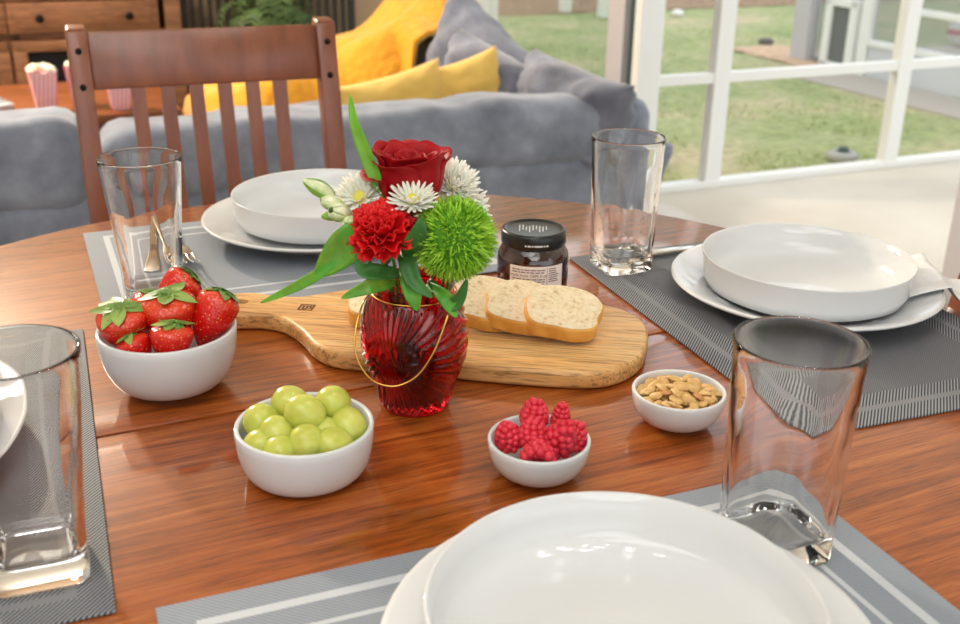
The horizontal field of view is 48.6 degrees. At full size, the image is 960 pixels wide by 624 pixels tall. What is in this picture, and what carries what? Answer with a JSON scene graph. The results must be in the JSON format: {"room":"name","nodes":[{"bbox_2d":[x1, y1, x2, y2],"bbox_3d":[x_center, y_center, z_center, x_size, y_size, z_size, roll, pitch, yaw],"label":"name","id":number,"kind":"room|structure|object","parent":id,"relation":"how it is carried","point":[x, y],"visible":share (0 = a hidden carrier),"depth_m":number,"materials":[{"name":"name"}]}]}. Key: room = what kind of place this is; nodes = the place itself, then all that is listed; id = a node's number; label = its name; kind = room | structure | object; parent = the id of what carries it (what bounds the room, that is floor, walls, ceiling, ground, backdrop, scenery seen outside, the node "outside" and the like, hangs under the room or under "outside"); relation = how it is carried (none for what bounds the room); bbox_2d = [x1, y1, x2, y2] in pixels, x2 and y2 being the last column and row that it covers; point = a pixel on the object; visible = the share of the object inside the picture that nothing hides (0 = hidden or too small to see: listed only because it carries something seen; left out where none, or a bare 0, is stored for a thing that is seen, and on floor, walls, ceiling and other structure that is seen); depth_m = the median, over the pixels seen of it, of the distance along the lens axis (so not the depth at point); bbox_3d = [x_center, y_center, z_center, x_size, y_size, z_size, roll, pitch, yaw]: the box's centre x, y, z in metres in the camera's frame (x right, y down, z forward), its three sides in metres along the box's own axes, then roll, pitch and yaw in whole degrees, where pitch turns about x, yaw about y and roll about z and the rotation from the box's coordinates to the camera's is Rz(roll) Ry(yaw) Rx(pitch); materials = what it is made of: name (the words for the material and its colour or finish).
{"room":"dining room","nodes":[
{"label":"dining room","id":0,"kind":"room"},
{"bbox_2d":[0,0,383,33],"bbox_3d":[-2.654,-1.900,4.233,5.600,2.550,0.101,-9,24,-22],"label":"wall","id":1,"kind":"structure","parent":0,"point":[364,9],"depth_m":5.21,"materials":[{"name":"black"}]},
{"bbox_2d":[657,200,709,224],"bbox_3d":[-0.919,0.840,1.100,5.600,0.100,8.500,-9,24,-22],"label":"floor","id":2,"kind":"structure","parent":0,"point":[665,209],"depth_m":3.99,"materials":[{"name":"tile"}]},
{"bbox_2d":[0,82,181,130],"bbox_3d":[-1.572,-0.539,3.760,0.950,0.420,0.660,-9,24,-22],"label":"coffee table","id":3,"kind":"object","parent":2,"relation":"on","point":[21,95],"visible":0.11,"depth_m":3.68,"materials":[{"name":"brown wood"}]},
{"bbox_2d":[0,97,14,110],"bbox_3d":[-1.607,-0.698,3.559,0.050,0.024,0.150,-17,28,-37],"label":"remote control","id":4,"kind":"object","parent":3,"relation":"on","point":[4,104],"visible":0.98,"depth_m":3.51,"materials":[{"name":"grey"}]},
{"bbox_2d":[25,62,56,107],"bbox_3d":[-1.428,-0.735,3.479,0.087,0.159,0.089,-11,25,-27],"label":"popcorn box","id":5,"kind":"object","parent":3,"relation":"on","point":[42,77],"visible":1,"depth_m":3.45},
{"bbox_2d":[63,61,73,104],"bbox_3d":[-1.344,-0.775,3.579,0.086,0.160,0.086,-4,23,-11],"label":"popcorn box","id":6,"kind":"object","parent":3,"relation":"on","point":[66,65],"visible":0.11,"depth_m":3.53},
{"bbox_2d":[107,88,130,110],"bbox_3d":[-1.206,-0.758,3.540,0.087,0.161,0.088,-10,25,-24],"label":"popcorn box","id":7,"kind":"object","parent":3,"relation":"on","point":[119,99],"visible":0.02,"depth_m":3.53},
{"bbox_2d":[0,0,187,113],"bbox_3d":[-2.043,-1.083,4.694,1.440,0.655,0.439,-9,24,-22],"label":"tv console","id":8,"kind":"object","parent":2,"relation":"on","point":[30,32],"visible":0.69,"depth_m":4.55,"materials":[{"name":"brown wood"}]},
{"bbox_2d":[64,16,346,223],"bbox_3d":[-0.379,0.028,1.751,0.450,0.925,0.543,-8,24,-20],"label":"dining chair","id":9,"kind":"object","parent":2,"relation":"on","point":[166,59],"visible":0.42,"depth_m":1.81,"materials":[{"name":"brown wood"}]},
{"bbox_2d":[179,0,354,94],"bbox_3d":[-0.999,-1.340,5.087,0.830,0.875,0.030,-9,24,-22],"label":"slatted screen","id":10,"kind":"object","parent":2,"relation":"on","point":[183,3],"visible":0.04,"depth_m":5.01,"materials":[{"name":"wood"}]},
{"bbox_2d":[216,0,324,26],"bbox_3d":[-0.918,-1.115,4.774,0.457,0.737,0.502,11,24,24],"label":"potted fern","id":11,"kind":"object","parent":2,"relation":"on","point":[282,10],"visible":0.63,"depth_m":4.58,"materials":[{"name":"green plant"}]},
{"bbox_2d":[0,36,672,245],"bbox_3d":[-1.097,-0.405,3.109,2.898,0.679,1.787,-9,24,-22],"label":"sectional sofa","id":12,"kind":"object","parent":2,"relation":"on","point":[520,145],"visible":0.34,"depth_m":2.54,"materials":[{"name":"grey fabric"}]},
{"bbox_2d":[0,106,86,211],"bbox_3d":[-1.469,-0.269,2.155,1.293,0.220,0.229,-9,24,-22],"label":"cushion","id":13,"kind":"object","parent":12,"relation":"on","point":[41,169],"depth_m":2.27,"materials":[{"name":"grey fabric"}]},
{"bbox_2d":[217,100,318,109],"bbox_3d":[-0.538,-0.634,3.674,0.728,0.159,0.906,-9,24,-22],"label":"seat cushion","id":14,"kind":"object","parent":12,"relation":"on","point":[310,103],"depth_m":3.68,"materials":[{"name":"fabric"}]},
{"bbox_2d":[182,0,447,115],"bbox_3d":[-0.527,-0.702,3.945,1.080,0.929,0.540,-9,24,-22],"label":"blanket","id":15,"kind":"object","parent":12,"relation":"on","point":[385,45],"visible":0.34,"depth_m":3.77,"materials":[{"name":"fabric"}]},
{"bbox_2d":[100,91,599,195],"bbox_3d":[-0.236,-0.436,2.664,1.375,0.187,0.232,-9,24,-22],"label":"cushion","id":16,"kind":"object","parent":12,"relation":"on","point":[500,135],"depth_m":2.63,"materials":[{"name":"grey fabric"}]},
{"bbox_2d":[340,57,441,104],"bbox_3d":[-0.232,-0.541,2.955,0.379,0.301,0.143,-11,25,-26],"label":"cushion","id":17,"kind":"object","parent":12,"relation":"on","point":[423,81],"visible":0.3,"depth_m":2.90,"materials":[{"name":"fabric"}]},
{"bbox_2d":[439,45,499,97],"bbox_3d":[-0.036,-0.588,3.047,0.326,0.336,0.142,-4,23,-12],"label":"cushion","id":18,"kind":"object","parent":12,"relation":"on","point":[479,72],"visible":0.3,"depth_m":2.99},
{"bbox_2d":[426,0,529,66],"bbox_3d":[-0.002,-0.768,3.427,0.251,0.527,0.599,-14,26,-31],"label":"cushion","id":19,"kind":"object","parent":12,"relation":"on","point":[469,15],"visible":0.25,"depth_m":3.37,"materials":[{"name":"fabric"}]},
{"bbox_2d":[444,27,523,92],"bbox_3d":[0.031,-0.650,3.180,0.247,0.347,0.483,-17,28,-37],"label":"cushion","id":20,"kind":"object","parent":12,"relation":"on","point":[462,45],"visible":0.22,"depth_m":3.13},
{"bbox_2d":[517,47,636,168],"bbox_3d":[0.251,-0.558,2.943,0.250,0.286,0.476,-11,25,-26],"label":"cushion","id":21,"kind":"object","parent":12,"relation":"on","point":[613,101],"visible":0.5,"depth_m":2.81,"materials":[{"name":"fabric"}]},
{"bbox_2d":[0,195,959,623],"bbox_3d":[-0.080,0.403,1.065,1.196,0.740,1.199,-9,24,-23],"label":"dining table","id":22,"kind":"object","parent":2,"relation":"on","point":[185,521],"visible":0.34,"depth_m":0.80,"materials":[{"name":"brown wood"}]},
{"bbox_2d":[0,329,115,623],"bbox_3d":[-0.437,0.116,0.771,0.300,0.002,0.450,-8,24,-20],"label":"placemat","id":23,"kind":"object","parent":22,"relation":"on","point":[93,598],"visible":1,"depth_m":0.65,"materials":[{"name":"fabric"}]},
{"bbox_2d":[0,324,90,598],"bbox_3d":[-0.273,0.091,0.638,0.080,0.149,0.080,-10,25,-25],"label":"tumbler","id":24,"kind":"object","parent":23,"relation":"on","point":[44,539],"visible":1,"depth_m":0.62,"materials":[{"name":"clear glass"}]},
{"bbox_2d":[95,318,236,400],"bbox_3d":[-0.262,0.037,0.899,0.114,0.056,0.114,8,23,16],"label":"fruit bowl","id":25,"kind":"object","parent":22,"relation":"on","point":[193,371],"visible":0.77,"depth_m":0.85,"materials":[{"name":"white"}]},
{"bbox_2d":[89,297,147,346],"bbox_3d":[-0.293,0.014,0.871,0.042,0.047,0.044,20,29,39],"label":"strawberry","id":26,"kind":"object","parent":25,"relation":"in","point":[117,317],"visible":0.78,"depth_m":0.86,"materials":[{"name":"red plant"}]},
{"bbox_2d":[116,328,151,352],"bbox_3d":[-0.280,0.029,0.860,0.028,0.033,0.029,-8,24,-20],"label":"strawberry","id":27,"kind":"object","parent":25,"relation":"in","point":[132,342],"visible":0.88,"depth_m":0.85,"materials":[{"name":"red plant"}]},
{"bbox_2d":[132,289,157,334],"bbox_3d":[-0.278,0.000,0.907,0.034,0.043,0.036,10,24,22],"label":"strawberry","id":28,"kind":"object","parent":25,"relation":"in","point":[142,292],"visible":0.23,"depth_m":0.90,"materials":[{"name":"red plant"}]},
{"bbox_2d":[138,282,197,329],"bbox_3d":[-0.257,0.005,0.882,0.046,0.052,0.045,-19,30,-40],"label":"strawberry","id":29,"kind":"object","parent":25,"relation":"in","point":[172,301],"visible":0.69,"depth_m":0.87,"materials":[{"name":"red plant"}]},
{"bbox_2d":[150,319,194,352],"bbox_3d":[-0.248,0.025,0.859,0.034,0.039,0.034,4,22,7],"label":"strawberry","id":30,"kind":"object","parent":25,"relation":"in","point":[170,335],"visible":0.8,"depth_m":0.84,"materials":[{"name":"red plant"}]},
{"bbox_2d":[158,261,204,297],"bbox_3d":[-0.258,-0.021,0.908,0.040,0.040,0.037,-14,27,-33],"label":"strawberry","id":31,"kind":"object","parent":25,"relation":"in","point":[174,275],"visible":0.59,"depth_m":0.90,"materials":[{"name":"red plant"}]},
{"bbox_2d":[192,285,240,345],"bbox_3d":[-0.220,0.002,0.891,0.042,0.048,0.039,-8,24,-20],"label":"strawberry","id":32,"kind":"object","parent":25,"relation":"in","point":[217,308],"visible":0.94,"depth_m":0.88,"materials":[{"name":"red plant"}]},
{"bbox_2d":[83,204,498,302],"bbox_3d":[-0.214,-0.072,1.240,0.450,0.002,0.300,-8,24,-22],"label":"placemat","id":33,"kind":"object","parent":22,"relation":"on","point":[233,268],"visible":0.24,"depth_m":1.18,"materials":[{"name":"fabric"}]},
{"bbox_2d":[95,147,182,298],"bbox_3d":[-0.332,-0.082,1.058,0.083,0.149,0.083,-9,24,-22],"label":"tumbler","id":34,"kind":"object","parent":33,"relation":"on","point":[142,186],"visible":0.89,"depth_m":1.03,"materials":[{"name":"clear glass"}]},
{"bbox_2d":[182,244,199,262],"bbox_3d":[-0.353,-0.085,1.229,0.025,0.009,0.192,-9,24,-23],"label":"fork","id":35,"kind":"object","parent":33,"relation":"on","point":[187,251],"visible":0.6,"depth_m":1.19,"materials":[{"name":"silver metal"}]},
{"bbox_2d":[201,197,418,254],"bbox_3d":[-0.197,-0.108,1.292,0.274,0.025,0.274,1,22,0],"label":"dinner plate","id":36,"kind":"object","parent":33,"relation":"on","point":[218,220],"visible":0.29,"depth_m":1.24,"materials":[{"name":"white"}]},
{"bbox_2d":[230,169,379,244],"bbox_3d":[-0.193,-0.127,1.294,0.214,0.043,0.214,-1,22,-5],"label":"bowl","id":37,"kind":"object","parent":36,"relation":"on","point":[278,207],"visible":0.6,"depth_m":1.32,"materials":[{"name":"white"}]},
{"bbox_2d":[233,392,373,497],"bbox_3d":[-0.127,0.099,0.775,0.100,0.040,0.100,-18,29,-39],"label":"fruit bowl","id":38,"kind":"object","parent":22,"relation":"on","point":[297,476],"visible":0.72,"depth_m":0.74,"materials":[{"name":"white"}]},
{"bbox_2d":[243,428,267,449],"bbox_3d":[-0.155,0.096,0.753,0.029,0.029,0.027,10,24,22],"label":"grape","id":39,"kind":"object","parent":38,"relation":"in","point":[255,438],"visible":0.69,"depth_m":0.74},
{"bbox_2d":[243,403,279,433],"bbox_3d":[-0.157,0.080,0.768,0.027,0.029,0.028,11,24,23],"label":"grape","id":40,"kind":"object","parent":38,"relation":"in","point":[254,415],"visible":0.59,"depth_m":0.76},
{"bbox_2d":[259,415,293,438],"bbox_3d":[-0.143,0.088,0.755,0.028,0.030,0.027,13,25,27],"label":"grape","id":41,"kind":"object","parent":38,"relation":"in","point":[273,425],"visible":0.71,"depth_m":0.74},
{"bbox_2d":[261,434,294,454],"bbox_3d":[-0.140,0.100,0.744,0.027,0.030,0.027,10,24,21],"label":"grape","id":42,"kind":"object","parent":38,"relation":"in","point":[280,444],"visible":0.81,"depth_m":0.73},
{"bbox_2d":[271,385,306,415],"bbox_3d":[-0.139,0.068,0.780,0.029,0.028,0.027,10,24,21],"label":"grape","id":43,"kind":"object","parent":38,"relation":"in","point":[279,399],"visible":0.48,"depth_m":0.77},
{"bbox_2d":[289,423,320,454],"bbox_3d":[-0.122,0.093,0.746,0.027,0.030,0.027,11,24,23],"label":"grape","id":44,"kind":"object","parent":38,"relation":"in","point":[304,438],"visible":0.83,"depth_m":0.73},
{"bbox_2d":[284,394,325,427],"bbox_3d":[-0.125,0.072,0.757,0.030,0.027,0.027,11,24,24],"label":"grape","id":45,"kind":"object","parent":38,"relation":"in","point":[299,409],"visible":0.95,"depth_m":0.75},
{"bbox_2d":[317,416,336,429],"bbox_3d":[-0.110,0.089,0.762,0.030,0.028,0.027,12,25,26],"label":"grape","id":46,"kind":"object","parent":38,"relation":"in","point":[328,421],"visible":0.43,"depth_m":0.75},
{"bbox_2d":[316,385,351,416],"bbox_3d":[-0.108,0.067,0.778,0.027,0.028,0.029,10,24,21],"label":"grape","id":47,"kind":"object","parent":38,"relation":"in","point":[333,398],"visible":0.7,"depth_m":0.77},
{"bbox_2d":[319,426,353,452],"bbox_3d":[-0.103,0.094,0.750,0.028,0.028,0.029,11,24,23],"label":"grape","id":48,"kind":"object","parent":38,"relation":"in","point":[332,437],"visible":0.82,"depth_m":0.74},
{"bbox_2d":[332,406,366,440],"bbox_3d":[-0.095,0.083,0.766,0.028,0.028,0.028,12,25,26],"label":"grape","id":49,"kind":"object","parent":38,"relation":"in","point":[349,418],"visible":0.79,"depth_m":0.76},
{"bbox_2d":[354,267,468,417],"bbox_3d":[-0.053,0.026,0.863,0.090,0.109,0.097,1,22,0],"label":"glass vase","id":50,"kind":"object","parent":22,"relation":"on","point":[414,359],"visible":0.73,"depth_m":0.83,"materials":[{"name":"red"}]},
{"bbox_2d":[260,95,384,302],"bbox_3d":[-0.112,-0.039,0.812,0.114,0.245,0.041,-4,23,-12],"label":"alstroemeria","id":51,"kind":"object","parent":50,"relation":"in","point":[335,256],"visible":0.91,"depth_m":0.80,"materials":[{"name":"green plant"}]},
{"bbox_2d":[334,171,394,292],"bbox_3d":[-0.080,-0.021,0.843,0.069,0.184,0.026,1,22,0],"label":"chrysanthemum","id":52,"kind":"object","parent":50,"relation":"in","point":[356,191],"visible":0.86,"depth_m":0.82,"materials":[{"name":"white plant"}]},
{"bbox_2d":[346,196,418,291],"bbox_3d":[-0.073,-0.003,0.820,0.059,0.172,0.054,1,22,0],"label":"carnation","id":53,"kind":"object","parent":50,"relation":"in","point":[385,230],"visible":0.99,"depth_m":0.79,"materials":[{"name":"plant"}]},
{"bbox_2d":[341,217,467,316],"bbox_3d":[-0.058,-0.002,0.829,0.097,0.164,0.050,1,22,0],"label":"leaf sprig","id":54,"kind":"object","parent":50,"relation":"in","point":[379,277],"visible":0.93,"depth_m":0.81,"materials":[{"name":"plant"}]},
{"bbox_2d":[359,139,451,215],"bbox_3d":[-0.056,-0.033,0.851,0.062,0.204,0.069,14,26,29],"label":"rose","id":55,"kind":"object","parent":50,"relation":"in","point":[409,160],"visible":0.59,"depth_m":0.81,"materials":[{"name":"plant"}]},
{"bbox_2d":[386,180,438,216],"bbox_3d":[-0.052,-0.012,0.824,0.039,0.184,0.038,17,27,34],"label":"chrysanthemum","id":56,"kind":"object","parent":50,"relation":"in","point":[413,198],"visible":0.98,"depth_m":0.79,"materials":[{"name":"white plant"}]},
{"bbox_2d":[413,192,499,290],"bbox_3d":[-0.020,-0.006,0.825,0.069,0.177,0.070,1,22,0],"label":"flower","id":57,"kind":"object","parent":50,"relation":"in","point":[460,240],"visible":0.95,"depth_m":0.79,"materials":[{"name":"green"}]},
{"bbox_2d":[430,156,482,278],"bbox_3d":[-0.028,-0.032,0.870,0.060,0.186,0.048,1,22,0],"label":"chrysanthemum","id":58,"kind":"object","parent":50,"relation":"in","point":[455,172],"visible":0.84,"depth_m":0.84,"materials":[{"name":"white plant"}]},
{"bbox_2d":[441,179,492,286],"bbox_3d":[-0.018,-0.021,0.865,0.069,0.170,0.028,-14,26,-32],"label":"chrysanthemum","id":59,"kind":"object","parent":50,"relation":"in","point":[483,201],"visible":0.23,"depth_m":0.85,"materials":[{"name":"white plant"}]},
{"bbox_2d":[234,289,647,388],"bbox_3d":[-0.054,0.018,1.004,0.421,0.018,0.171,4,22,7],"label":"cutting board","id":60,"kind":"object","parent":22,"relation":"on","point":[321,323],"visible":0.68,"depth_m":0.95,"materials":[{"name":"brown wood"}]},
{"bbox_2d":[348,295,366,328],"bbox_3d":[-0.090,-0.004,1.008,0.070,0.019,0.061,-2,22,-8],"label":"bread slice","id":61,"kind":"object","parent":60,"relation":"on","point":[354,304],"visible":0.2,"depth_m":0.99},
{"bbox_2d":[454,275,504,332],"bbox_3d":[0.005,-0.008,1.001,0.069,0.034,0.069,6,23,12],"label":"bread slice","id":62,"kind":"object","parent":60,"relation":"on","point":[475,304],"visible":0.48,"depth_m":0.99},
{"bbox_2d":[485,279,543,336],"bbox_3d":[0.040,-0.004,0.990,0.069,0.034,0.068,5,23,10],"label":"bread slice","id":63,"kind":"object","parent":60,"relation":"on","point":[506,300],"visible":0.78,"depth_m":0.97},
{"bbox_2d":[524,285,603,342],"bbox_3d":[0.076,0.001,0.975,0.072,0.034,0.068,6,23,11],"label":"bread slice","id":64,"kind":"object","parent":60,"relation":"on","point":[569,314],"visible":1,"depth_m":0.96,"materials":[{"name":"food"}]},
{"bbox_2d":[497,218,568,285],"bbox_3d":[0.055,-0.051,1.099,0.074,0.077,0.074,-8,24,-21],"label":"jam jar","id":65,"kind":"object","parent":22,"relation":"on","point":[531,249],"visible":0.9,"depth_m":1.07,"materials":[{"name":"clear glass"}]},
{"bbox_2d":[512,268,557,284],"bbox_3d":[0.056,-0.032,1.071,0.047,0.028,0.008,0,22,-3],"label":"label","id":66,"kind":"object","parent":65,"relation":"on","point":[544,276],"depth_m":1.07,"materials":[{"name":"white"}]},
{"bbox_2d":[487,414,590,487],"bbox_3d":[0.043,0.105,0.776,0.075,0.032,0.075,4,22,7],"label":"bowl","id":67,"kind":"object","parent":22,"relation":"on","point":[533,474],"visible":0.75,"depth_m":0.75,"materials":[{"name":"white"}]},
{"bbox_2d":[494,420,522,453],"bbox_3d":[0.022,0.089,0.770,0.022,0.024,0.023,3,22,4],"label":"raspberry","id":68,"kind":"object","parent":67,"relation":"in","point":[506,438],"visible":1,"depth_m":0.76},
{"bbox_2d":[518,416,546,445],"bbox_3d":[0.038,0.086,0.765,0.024,0.021,0.024,5,23,11],"label":"raspberry","id":69,"kind":"object","parent":67,"relation":"in","point":[531,428],"visible":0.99,"depth_m":0.76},
{"bbox_2d":[519,397,548,424],"bbox_3d":[0.040,0.073,0.778,0.022,0.022,0.022,0,22,-1],"label":"raspberry","id":70,"kind":"object","parent":67,"relation":"in","point":[534,407],"visible":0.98,"depth_m":0.77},
{"bbox_2d":[519,438,556,461],"bbox_3d":[0.041,0.103,0.754,0.028,0.028,0.025,3,22,5],"label":"raspberry","id":71,"kind":"object","parent":67,"relation":"in","point":[537,450],"visible":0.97,"depth_m":0.74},
{"bbox_2d":[550,401,570,423],"bbox_3d":[0.059,0.075,0.782,0.016,0.019,0.015,-8,24,-21],"label":"raspberry","id":72,"kind":"object","parent":67,"relation":"in","point":[561,411],"visible":0.72,"depth_m":0.78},
{"bbox_2d":[545,419,576,459],"bbox_3d":[0.057,0.089,0.762,0.025,0.033,0.030,-5,23,-14],"label":"raspberry","id":73,"kind":"object","parent":67,"relation":"in","point":[562,435],"visible":0.98,"depth_m":0.75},
{"bbox_2d":[573,420,587,452],"bbox_3d":[0.067,0.090,0.773,0.022,0.024,0.023,8,23,17],"label":"raspberry","id":74,"kind":"object","parent":67,"relation":"in","point":[582,433],"visible":0.46,"depth_m":0.77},
{"bbox_2d":[155,484,959,623],"bbox_3d":[0.072,0.201,0.583,0.450,0.002,0.300,-8,24,-21],"label":"placemat","id":75,"kind":"object","parent":22,"relation":"on","point":[884,590],"visible":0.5,"depth_m":0.65,"materials":[{"name":"fabric"}]},
{"bbox_2d":[380,534,870,623],"bbox_3d":[0.081,0.188,0.579,0.274,0.025,0.274,1,22,0],"label":"dinner plate","id":76,"kind":"object","parent":75,"relation":"on","point":[406,604],"visible":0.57,"depth_m":0.61,"materials":[{"name":"white"}]},
{"bbox_2d":[424,491,831,623],"bbox_3d":[0.077,0.172,0.574,0.214,0.043,0.214,-1,22,-5],"label":"bowl","id":77,"kind":"object","parent":76,"relation":"on","point":[587,557],"visible":1,"depth_m":0.63,"materials":[{"name":"white"}]},
{"bbox_2d":[719,316,871,566],"bbox_3d":[0.192,0.086,0.668,0.083,0.149,0.083,-8,24,-21],"label":"tumbler","id":78,"kind":"object","parent":75,"relation":"on","point":[797,382],"visible":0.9,"depth_m":0.64,"materials":[{"name":"clear glass"}]},
{"bbox_2d":[632,369,726,432],"bbox_3d":[0.159,0.076,0.855,0.075,0.030,0.075,-13,26,-30],"label":"bowl","id":79,"kind":"object","parent":22,"relation":"on","point":[664,418],"visible":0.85,"depth_m":0.83,"materials":[{"name":"white"}]},
{"bbox_2d":[649,392,662,399],"bbox_3d":[0.139,0.067,0.840,0.008,0.008,0.012,-20,30,-41],"label":"peanut","id":80,"kind":"object","parent":79,"relation":"in","point":[655,395],"visible":1,"depth_m":0.84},
{"bbox_2d":[669,395,682,404],"bbox_3d":[0.154,0.069,0.833,0.011,0.006,0.007,12,25,26],"label":"peanut","id":81,"kind":"object","parent":79,"relation":"in","point":[673,398],"visible":1,"depth_m":0.83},
{"bbox_2d":[674,384,689,390],"bbox_3d":[0.160,0.060,0.844,0.013,0.005,0.008,2,22,4],"label":"peanut","id":82,"kind":"object","parent":79,"relation":"in","point":[681,387],"visible":1,"depth_m":0.84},
{"bbox_2d":[681,394,695,403],"bbox_3d":[0.163,0.068,0.832,0.013,0.005,0.008,14,26,30],"label":"peanut","id":83,"kind":"object","parent":79,"relation":"in","point":[688,399],"visible":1,"depth_m":0.83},
{"bbox_2d":[687,378,701,389],"bbox_3d":[0.173,0.058,0.856,0.012,0.007,0.008,20,29,38],"label":"peanut","id":84,"kind":"object","parent":79,"relation":"in","point":[692,381],"visible":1,"depth_m":0.85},
{"bbox_2d":[569,242,959,428],"bbox_3d":[0.321,0.001,1.083,0.300,0.002,0.450,-7,24,-19],"label":"placemat","id":85,"kind":"object","parent":22,"relation":"on","point":[913,371],"visible":0.44,"depth_m":1.01,"materials":[{"name":"fabric"}]},
{"bbox_2d":[589,128,666,275],"bbox_3d":[0.159,-0.120,1.171,0.080,0.149,0.080,-10,25,-25],"label":"tumbler","id":86,"kind":"object","parent":85,"relation":"on","point":[627,163],"visible":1,"depth_m":1.15,"materials":[{"name":"clear glass"}]},
{"bbox_2d":[652,245,693,257],"bbox_3d":[0.263,-0.076,1.258,0.216,0.006,0.019,-7,24,-19],"label":"table knife","id":87,"kind":"object","parent":85,"relation":"on","point":[658,252],"visible":0.23,"depth_m":1.24,"materials":[{"name":"silver metal"}]},
{"bbox_2d":[671,244,945,331],"bbox_3d":[0.337,-0.025,1.109,0.274,0.025,0.274,1,22,0],"label":"dinner plate","id":88,"kind":"object","parent":85,"relation":"on","point":[687,267],"visible":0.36,"depth_m":1.06,"materials":[{"name":"white"}]},
{"bbox_2d":[702,223,917,322],"bbox_3d":[0.337,-0.040,1.102,0.214,0.043,0.214,3,22,5],"label":"bowl","id":89,"kind":"object","parent":88,"relation":"on","point":[829,274],"visible":0.98,"depth_m":1.13,"materials":[{"name":"white"}]},
{"bbox_2d":[910,253,959,301],"bbox_3d":[0.497,-0.029,1.112,0.150,0.032,0.105,3,22,6],"label":"napkin","id":90,"kind":"object","parent":88,"relation":"on","point":[928,278],"visible":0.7,"depth_m":1.10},
{"bbox_2d":[948,273,959,311],"bbox_3d":[0.481,0.295,1.132,0.543,0.925,0.450,-8,24,-20],"label":"dining chair","id":91,"kind":"object","parent":2,"relation":"on","point":[953,303],"visible":0.02,"depth_m":1.29,"materials":[{"name":"brown wood"}]},
{"bbox_3d":[1.621,-0.769,1.630,0.100,2.550,8.520,-9,24,-22],"label":"wall","id":92,"kind":"structure","parent":0,"visible":0},
{"bbox_2d":[477,0,635,84],"bbox_3d":[0.284,-1.794,4.548,0.100,2.200,1.650,-9,24,-22],"label":"window","id":93,"kind":"structure","parent":92,"relation":"in","point":[621,20],"depth_m":4.09,"materials":[{"name":"white paint"}]},
{"bbox_2d":[942,180,959,305],"bbox_3d":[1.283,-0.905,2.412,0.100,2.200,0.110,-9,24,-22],"label":"door","id":94,"kind":"structure","parent":92,"relation":"in","point":[951,266],"depth_m":2.72,"materials":[{"name":"grey"}]},
{"label":"outside","id":95,"kind":"structure","parent":0,"visible":0},
{"bbox_2d":[815,45,959,59],"bbox_3d":[4.703,-1.355,6.709,3.100,0.060,4.300,-9,24,-22],"label":"floor","id":96,"kind":"structure","parent":95,"point":[950,49],"depth_m":8.26,"materials":[{"name":"concrete"}]},
{"bbox_2d":[947,21,959,46],"bbox_3d":[3.801,-2.204,8.352,0.245,0.240,0.245,1,22,0],"label":"ball","id":97,"kind":"object","parent":96,"relation":"on","point":[953,31],"visible":0.88,"depth_m":8.31,"materials":[{"name":"white paint"}]},
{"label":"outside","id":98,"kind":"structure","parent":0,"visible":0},
{"bbox_2d":[498,0,959,181],"bbox_3d":[-0.040,-1.692,7.536,40.000,0.100,40.000,-9,24,-22],"label":"lawn","id":99,"kind":"structure","parent":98,"point":[933,133],"depth_m":6.63,"materials":[{"name":"plant"}]},
{"bbox_2d":[597,0,609,18],"bbox_3d":[1.194,-3.042,10.147,0.100,0.460,0.100,-9,24,-22],"label":"post","id":100,"kind":"object","parent":99,"relation":"on","point":[603,5],"visible":0.8,"depth_m":10.16,"materials":[{"name":"white paint"}]},
{"bbox_2d":[672,9,683,16],"bbox_3d":[1.937,-2.928,10.424,0.120,0.080,0.100,1,22,0],"label":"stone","id":101,"kind":"object","parent":99,"relation":"on","point":[677,12],"visible":1,"depth_m":10.39,"materials":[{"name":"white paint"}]},
{"bbox_2d":[498,0,900,15],"bbox_3d":[0.549,-3.615,12.090,17.000,0.036,3.462,-9,24,-22],"label":"mulch bed","id":102,"kind":"object","parent":99,"relation":"on","point":[505,7],"visible":0.15,"depth_m":11.14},
{"bbox_2d":[559,0,571,12],"bbox_3d":[0.849,-3.197,10.511,0.100,0.460,0.100,-9,24,-22],"label":"post","id":103,"kind":"object","parent":102,"relation":"on","point":[565,6],"visible":1,"depth_m":10.54,"materials":[{"name":"white paint"}]},
{"bbox_2d":[758,38,773,44],"bbox_3d":[2.344,-2.218,8.716,0.130,0.060,0.080,1,22,0],"label":"stone","id":104,"kind":"object","parent":99,"relation":"on","point":[765,41],"visible":0.98,"depth_m":8.69,"materials":[{"name":"grey"}]},
{"bbox_2d":[733,44,818,65],"bbox_3d":[2.378,-1.961,8.109,0.500,0.037,1.071,-9,24,-22],"label":"mulch bed","id":105,"kind":"object","parent":99,"relation":"on","point":[775,52],"visible":0.55,"depth_m":8.13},
{"bbox_2d":[827,146,858,162],"bbox_3d":[1.741,-0.759,5.100,0.150,0.070,0.150,-9,24,-22],"label":"sprinkler head","id":106,"kind":"object","parent":99,"relation":"on","point":[841,154],"visible":0.88,"depth_m":5.06},
{"bbox_2d":[789,0,959,98],"bbox_3d":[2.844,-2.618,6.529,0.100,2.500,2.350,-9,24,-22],"label":"house exterior","id":107,"kind":"structure","parent":99,"relation":"on","point":[849,26],"depth_m":7.33,"materials":[{"name":"grey"}]},
{"bbox_2d":[801,74,959,119],"bbox_3d":[2.739,-1.291,6.525,0.460,0.020,1.800,-9,24,-22],"label":"path slab","id":108,"kind":"object","parent":99,"relation":"on","point":[943,105],"visible":0.89,"depth_m":6.72,"materials":[{"name":"beige"}]},
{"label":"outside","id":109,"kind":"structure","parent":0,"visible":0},
{"bbox_2d":[659,160,959,272],"bbox_3d":[4.207,-0.140,3.679,6.000,0.090,4.060,-9,24,-22],"label":"floor","id":110,"kind":"structure","parent":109,"point":[910,208],"depth_m":4.14,"materials":[{"name":"concrete"}]},
{"bbox_2d":[631,0,959,192],"bbox_3d":[3.414,-2.001,4.897,6.138,2.410,0.060,-9,24,-22],"label":"glass door frame","id":111,"kind":"structure","parent":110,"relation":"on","point":[646,78],"depth_m":4.29,"materials":[{"name":"white paint"}]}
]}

